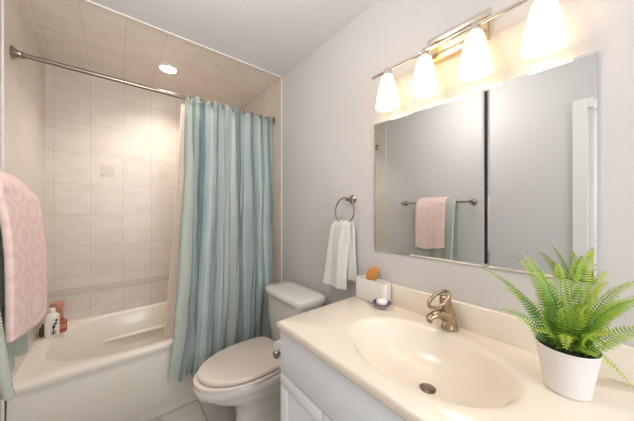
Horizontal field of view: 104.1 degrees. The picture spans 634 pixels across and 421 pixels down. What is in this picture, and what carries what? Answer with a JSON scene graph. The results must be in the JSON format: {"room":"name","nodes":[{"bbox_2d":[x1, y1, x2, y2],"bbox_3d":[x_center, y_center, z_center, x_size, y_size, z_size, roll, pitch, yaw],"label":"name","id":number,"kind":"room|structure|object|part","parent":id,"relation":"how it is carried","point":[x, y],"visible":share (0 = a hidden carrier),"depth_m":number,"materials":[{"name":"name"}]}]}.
{"room":"bathroom","nodes":[
{"label":"bathroom","id":0,"kind":"room"},
{"bbox_2d":[0,0,1,420],"bbox_3d":[-0.479,0.087,-0.141,0.100,2.465,3.290,0,0,-39],"label":"wall","id":1,"kind":"structure","parent":0,"point":[0,0],"depth_m":1.15,"materials":[{"name":"paint"}]},
{"bbox_2d":[2,0,281,420],"bbox_3d":[-0.891,0.091,1.642,1.520,2.457,0.010,0,0,-39],"label":"trim","id":2,"kind":"structure","parent":1,"relation":"attached to","point":[2,0],"depth_m":1.16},
{"bbox_3d":[-1.050,-0.082,0.705,0.088,0.058,0.758,0,0,-39],"label":"towel bar","id":3,"kind":"object","parent":1,"relation":"attached to","visible":0},
{"bbox_2d":[0,227,27,400],"bbox_3d":[-0.972,0.189,0.723,0.191,0.607,0.401,0,0,-39],"label":"bath towel","id":4,"kind":"object","parent":3,"relation":"hanging from","point":[8,351],"visible":0.38,"depth_m":0.69,"materials":[{"name":"fabric"}]},
{"bbox_2d":[0,171,46,342],"bbox_3d":[-0.985,0.125,0.732,0.215,0.523,0.280,0,0,-39],"label":"hand towel","id":5,"kind":"object","parent":4,"relation":"on","point":[21,217],"visible":1,"depth_m":0.73,"materials":[{"name":"pink fabric"}]},
{"bbox_2d":[4,0,44,420],"bbox_3d":[-1.810,0.087,1.485,0.100,2.465,0.910,0,0,-39],"label":"tiled wall","id":6,"kind":"structure","parent":0,"point":[24,79],"depth_m":1.45,"materials":[{"name":"tile"}]},
{"bbox_2d":[10,45,275,123],"bbox_3d":[-0.980,-0.812,1.750,1.520,0.072,0.072,0,0,-39],"label":"shower rod","id":7,"kind":"object","parent":6,"relation":"attached to","point":[15,53],"visible":0.62,"depth_m":1.44,"materials":[{"name":"silver metal"}]},
{"bbox_2d":[164,104,184,339],"bbox_3d":[-0.802,0.104,1.983,0.738,1.772,0.063,0,0,-39],"label":"liner","id":8,"kind":"object","parent":7,"relation":"hanging from","point":[172,283],"visible":0.1,"depth_m":1.80,"materials":[{"name":"plastic"}]},
{"bbox_3d":[-0.802,-0.798,1.849,0.020,0.069,0.115,0,0,-39],"label":"curtain hook","id":9,"kind":"object","parent":7,"relation":"hanging from","visible":0},
{"bbox_2d":[168,95,272,381],"bbox_3d":[-0.641,0.139,1.846,0.822,1.938,0.253,0,0,-39],"label":"shower curtain","id":10,"kind":"object","parent":9,"relation":"hanging from","point":[225,253],"visible":0.98,"depth_m":1.81,"materials":[{"name":"blue fabric"}]},
{"bbox_2d":[45,64,184,320],"bbox_3d":[-1.503,0.087,2.388,1.720,2.465,0.100,0,0,-39],"label":"wall","id":11,"kind":"structure","parent":0,"point":[99,229],"depth_m":2.09,"materials":[{"name":"tile"}]},
{"bbox_2d":[100,166,169,180],"bbox_3d":[-1.619,-0.332,2.227,0.502,0.086,0.002,0,0,-39],"label":"decorative tile","id":12,"kind":"structure","parent":11,"relation":"attached to","point":[101,167],"depth_m":2.12,"materials":[{"name":"beige tile"}]},
{"bbox_2d":[47,274,280,297],"bbox_3d":[-1.183,0.638,1.998,1.520,0.053,0.910,0,0,-39],"label":"trim","id":13,"kind":"structure","parent":11,"relation":"attached to","point":[68,291],"depth_m":2.09,"materials":[{"name":"tile"}]},
{"bbox_2d":[148,399,235,420],"bbox_3d":[-0.141,1.370,0.725,1.720,0.100,4.400,0,0,-39],"label":"floor","id":14,"kind":"structure","parent":0,"point":[195,410],"depth_m":1.61,"materials":[{"name":"tile"}]},
{"bbox_2d":[6,301,196,420],"bbox_3d":[-1.188,1.094,2.004,1.518,0.452,0.883,0,0,-39],"label":"bathtub","id":15,"kind":"object","parent":14,"relation":"on","point":[111,366],"visible":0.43,"depth_m":1.51,"materials":[{"name":"ceramic"}]},
{"bbox_2d":[39,324,43,336],"bbox_3d":[-1.889,0.826,1.711,0.050,0.082,0.050,0,0,-39],"label":"shampoo bottle","id":16,"kind":"object","parent":15,"relation":"on","point":[41,329],"visible":0.53,"depth_m":1.69,"materials":[{"name":"green plastic"}]},
{"bbox_2d":[44,307,59,337],"bbox_3d":[-1.829,0.771,1.706,0.056,0.192,0.074,0,0,36],"label":"lotion bottle","id":17,"kind":"object","parent":15,"relation":"on","point":[52,319],"visible":1,"depth_m":1.69,"materials":[{"name":"white plastic"}]},
{"bbox_2d":[50,301,64,317],"bbox_3d":[-1.877,0.764,1.785,0.077,0.206,0.056,0,0,-39],"label":"wash bottle","id":18,"kind":"object","parent":15,"relation":"on","point":[59,305],"visible":0.47,"depth_m":1.78,"materials":[{"name":"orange plastic"}]},
{"bbox_2d":[60,317,66,332],"bbox_3d":[-1.818,0.816,1.761,0.033,0.102,0.053,0,0,42],"label":"soap bottle","id":19,"kind":"object","parent":15,"relation":"on","point":[63,322],"visible":0.74,"depth_m":1.76,"materials":[{"name":"red plastic"}]},
{"bbox_2d":[150,416,161,420],"bbox_3d":[-1.067,1.310,1.197,0.585,0.019,0.485,0,0,-39],"label":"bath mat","id":20,"kind":"object","parent":14,"relation":"on","point":[159,417],"visible":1,"depth_m":1.54,"materials":[{"name":"beige"}]},
{"bbox_2d":[193,281,325,420],"bbox_3d":[-0.357,0.928,1.532,0.756,0.783,0.460,0,0,-39],"label":"toilet","id":21,"kind":"object","parent":14,"relation":"on","point":[245,376],"visible":0.66,"depth_m":1.43,"materials":[{"name":"white ceramic"}]},
{"bbox_3d":[-0.444,0.914,1.461,0.523,0.016,0.388,0,0,-39],"label":"seat","id":22,"kind":"part","parent":21,"relation":"part of","materials":[{"name":"plastic"}]},
{"bbox_3d":[-0.368,1.124,1.523,0.727,0.392,0.398,0,0,-39],"label":"bowl","id":23,"kind":"part","parent":21,"relation":"part of","materials":[{"name":"white ceramic"}]},
{"bbox_3d":[-0.440,0.888,1.465,0.491,0.022,0.376,0,0,-39],"label":"lid","id":24,"kind":"part","parent":21,"relation":"part of","materials":[{"name":"plastic"}]},
{"bbox_3d":[-0.161,0.759,1.693,0.220,0.335,0.424,0,0,-39],"label":"tank","id":25,"kind":"part","parent":21,"relation":"part of","materials":[{"name":"white ceramic"}]},
{"bbox_3d":[-0.161,0.564,1.693,0.248,0.054,0.460,0,0,-39],"label":"tank lid","id":26,"kind":"part","parent":21,"relation":"part of","materials":[{"name":"white ceramic"}]},
{"bbox_2d":[280,330,404,420],"bbox_3d":[0.372,0.917,0.860,0.551,0.805,1.009,0,0,-39],"label":"vanity cabinet","id":27,"kind":"object","parent":14,"relation":"on","point":[311,389],"visible":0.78,"depth_m":0.88,"materials":[{"name":"paint"}]},
{"bbox_2d":[273,350,279,358],"bbox_3d":[-0.117,0.675,1.177,0.168,0.038,0.103,0,0,-39],"label":"paper holder","id":28,"kind":"object","parent":27,"relation":"attached to","point":[276,353],"visible":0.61,"depth_m":1.15,"materials":[{"name":"silver metal"}]},
{"bbox_2d":[273,340,279,365],"bbox_3d":[-0.140,0.680,1.201,0.100,0.116,0.116,0,0,-39],"label":"toilet paper roll","id":29,"kind":"object","parent":28,"relation":"on","point":[276,346],"visible":0.18,"depth_m":1.18,"materials":[{"name":"white paper"}]},
{"bbox_3d":[-0.065,0.959,0.973,0.018,0.512,0.275,0,0,-39],"label":"cabinet door","id":30,"kind":"part","parent":27,"relation":"part of","materials":[{"name":"paint"}]},
{"bbox_3d":[0.101,0.959,0.771,0.018,0.512,0.241,0,0,-39],"label":"cabinet door","id":31,"kind":"part","parent":27,"relation":"part of","materials":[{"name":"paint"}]},
{"bbox_2d":[277,283,633,420],"bbox_3d":[0.371,0.494,0.853,0.564,0.240,1.030,0,0,-39],"label":"countertop","id":32,"kind":"structure","parent":27,"relation":"on","point":[489,369],"depth_m":0.85,"materials":[{"name":"stone"}]},
{"bbox_2d":[356,275,390,302],"bbox_3d":[0.294,0.420,1.308,0.060,0.112,0.202,0,0,-39],"label":"organizer box","id":33,"kind":"object","parent":32,"relation":"on","point":[368,290],"visible":0.8,"depth_m":1.28,"materials":[{"name":"white ceramic"}]},
{"bbox_2d":[366,266,378,280],"bbox_3d":[0.298,0.341,1.325,0.067,0.090,0.026,0,0,15],"label":"brush","id":34,"kind":"object","parent":33,"relation":"in","point":[372,273],"visible":0.9,"depth_m":1.31,"materials":[{"name":"orange wood"}]},
{"bbox_2d":[372,299,390,308],"bbox_3d":[0.318,0.462,1.210,0.092,0.030,0.089,0,0,-39],"label":"soap dish","id":35,"kind":"object","parent":32,"relation":"on","point":[374,300],"visible":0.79,"depth_m":1.19,"materials":[{"name":"silver metal"}]},
{"bbox_2d":[376,298,387,304],"bbox_3d":[0.318,0.449,1.210,0.056,0.032,0.056,0,0,-39],"label":"soap bar","id":36,"kind":"object","parent":35,"relation":"in","point":[380,301],"visible":0.79,"depth_m":1.19,"materials":[{"name":"white"}]},
{"bbox_2d":[426,290,458,331],"bbox_3d":[0.499,0.398,0.987,0.142,0.156,0.077,0,0,-15],"label":"faucet","id":37,"kind":"object","parent":32,"relation":"on","point":[447,314],"visible":1,"depth_m":0.97,"materials":[{"name":"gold metal"}]},
{"bbox_3d":[0.488,0.353,0.983,0.099,0.067,0.077,0,0,-15],"label":"loop handle","id":38,"kind":"part","parent":37,"relation":"part of","materials":[{"name":"beige metal"}]},
{"bbox_3d":[0.492,0.426,0.985,0.128,0.065,0.048,0,0,-15],"label":"spout","id":39,"kind":"part","parent":37,"relation":"part of","materials":[{"name":"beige metal"}]},
{"bbox_2d":[480,251,633,401],"bbox_3d":[0.679,0.295,0.683,0.199,0.364,0.364,0,0,-28],"label":"potted fern","id":40,"kind":"object","parent":32,"relation":"on","point":[570,362],"visible":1,"depth_m":0.64,"materials":[{"name":"green plant"}]},
{"bbox_2d":[534,333,603,401],"bbox_3d":[0.665,0.417,0.658,0.131,0.119,0.131,0,0,-39],"label":"pot","id":41,"kind":"object","parent":40,"relation":"attached to","point":[572,373],"depth_m":0.62,"materials":[{"name":"white ceramic"}]},
{"bbox_2d":[18,0,377,109],"bbox_3d":[-0.141,-1.195,0.725,1.720,0.100,4.400,0,0,-39],"label":"ceiling","id":42,"kind":"structure","parent":0,"point":[76,33],"depth_m":1.63,"materials":[{"name":"tile"}]},
{"bbox_2d":[156,62,179,73],"bbox_3d":[-1.199,-1.140,1.991,0.164,0.010,0.164,0,0,-39],"label":"recessed light","id":43,"kind":"object","parent":42,"relation":"in","point":[167,68],"visible":1,"depth_m":1.98,"materials":[{"name":"white"}]},
{"bbox_2d":[241,78,280,280],"bbox_3d":[-0.556,0.087,2.511,0.100,2.465,0.910,0,0,-39],"label":"tiled wall","id":44,"kind":"structure","parent":0,"point":[268,103],"depth_m":2.21,"materials":[{"name":"tile"}]},
{"bbox_2d":[282,0,633,345],"bbox_3d":[0.774,0.087,0.886,0.100,2.465,3.290,0,0,-39],"label":"wall","id":45,"kind":"structure","parent":0,"point":[330,114],"depth_m":1.20,"materials":[{"name":"paint"}]},
{"bbox_2d":[82,0,281,77],"bbox_3d":[-0.891,-1.141,1.641,1.520,0.008,0.012,0,0,-39],"label":"trim","id":46,"kind":"structure","parent":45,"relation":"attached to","point":[87,1],"depth_m":1.60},
{"bbox_2d":[335,195,355,221],"bbox_3d":[0.180,-0.004,1.485,0.061,0.175,0.164,0,0,-39],"label":"towel ring","id":47,"kind":"object","parent":45,"relation":"attached to","point":[352,199],"visible":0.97,"depth_m":1.47,"materials":[{"name":"silver metal"}]},
{"bbox_2d":[323,220,356,289],"bbox_3d":[0.135,0.263,1.504,0.070,0.414,0.241,0,0,-39],"label":"towel","id":48,"kind":"object","parent":47,"relation":"hanging from","point":[340,267],"visible":1,"depth_m":1.46,"materials":[{"name":"white fabric"}]},
{"bbox_2d":[371,0,567,111],"bbox_3d":[0.534,-0.631,1.004,0.120,0.242,0.766,0,0,-39],"label":"vanity light","id":49,"kind":"object","parent":45,"relation":"attached to","point":[545,33],"visible":1,"depth_m":0.93,"materials":[{"name":"white glass"}]},
{"bbox_3d":[0.348,-0.590,1.224,0.112,0.160,0.112,0,0,-39],"label":"lamp shade","id":50,"kind":"part","parent":49,"relation":"part of","materials":[{"name":"white glass"}]},
{"bbox_3d":[0.469,-0.590,1.077,0.112,0.160,0.112,0,0,-39],"label":"lamp shade","id":51,"kind":"part","parent":49,"relation":"part of","materials":[{"name":"white glass"}]},
{"bbox_3d":[0.531,-0.692,1.001,0.022,0.022,0.766,0,0,-39],"label":"rod","id":52,"kind":"part","parent":49,"relation":"part of","materials":[{"name":"silver metal"}]},
{"bbox_3d":[0.569,-0.740,1.006,0.010,0.025,0.240,0,0,-39],"label":"plate rail","id":53,"kind":"part","parent":49,"relation":"part of","materials":[{"name":"silver metal"}]},
{"bbox_3d":[0.583,-0.702,1.018,0.028,0.100,0.210,0,0,-39],"label":"plate","id":54,"kind":"part","parent":49,"relation":"part of","materials":[{"name":"gold metal"}]},
{"bbox_3d":[0.591,-0.590,0.927,0.112,0.160,0.112,0,0,-39],"label":"lamp shade","id":55,"kind":"part","parent":49,"relation":"part of","materials":[{"name":"white glass"}]},
{"bbox_3d":[0.713,-0.590,0.779,0.112,0.160,0.112,0,0,-39],"label":"lamp shade","id":56,"kind":"part","parent":49,"relation":"part of","materials":[{"name":"white glass"}]},
{"bbox_2d":[374,51,596,283],"bbox_3d":[0.574,-0.128,1.043,0.010,0.689,0.808,0,0,-39],"label":"medicine cabinet","id":57,"kind":"object","parent":45,"relation":"attached to","point":[505,172],"visible":0.95,"depth_m":0.92,"materials":[{"name":"silver metal"}]},
{"bbox_3d":[0.481,-0.128,1.154,0.006,0.689,0.520,0,0,-39],"label":"mirror door","id":58,"kind":"part","parent":57,"relation":"part of","materials":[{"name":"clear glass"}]},
{"bbox_3d":[0.741,-0.128,0.837,0.006,0.689,0.277,0,0,-39],"label":"mirror door","id":59,"kind":"part","parent":57,"relation":"part of","materials":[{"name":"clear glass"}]},
{"bbox_2d":[391,283,633,385],"bbox_3d":[0.581,0.426,1.025,0.021,0.105,1.030,0,0,-39],"label":"backsplash","id":60,"kind":"structure","parent":45,"relation":"attached to","point":[507,328],"depth_m":0.91,"materials":[{"name":"stone"}]}
]}

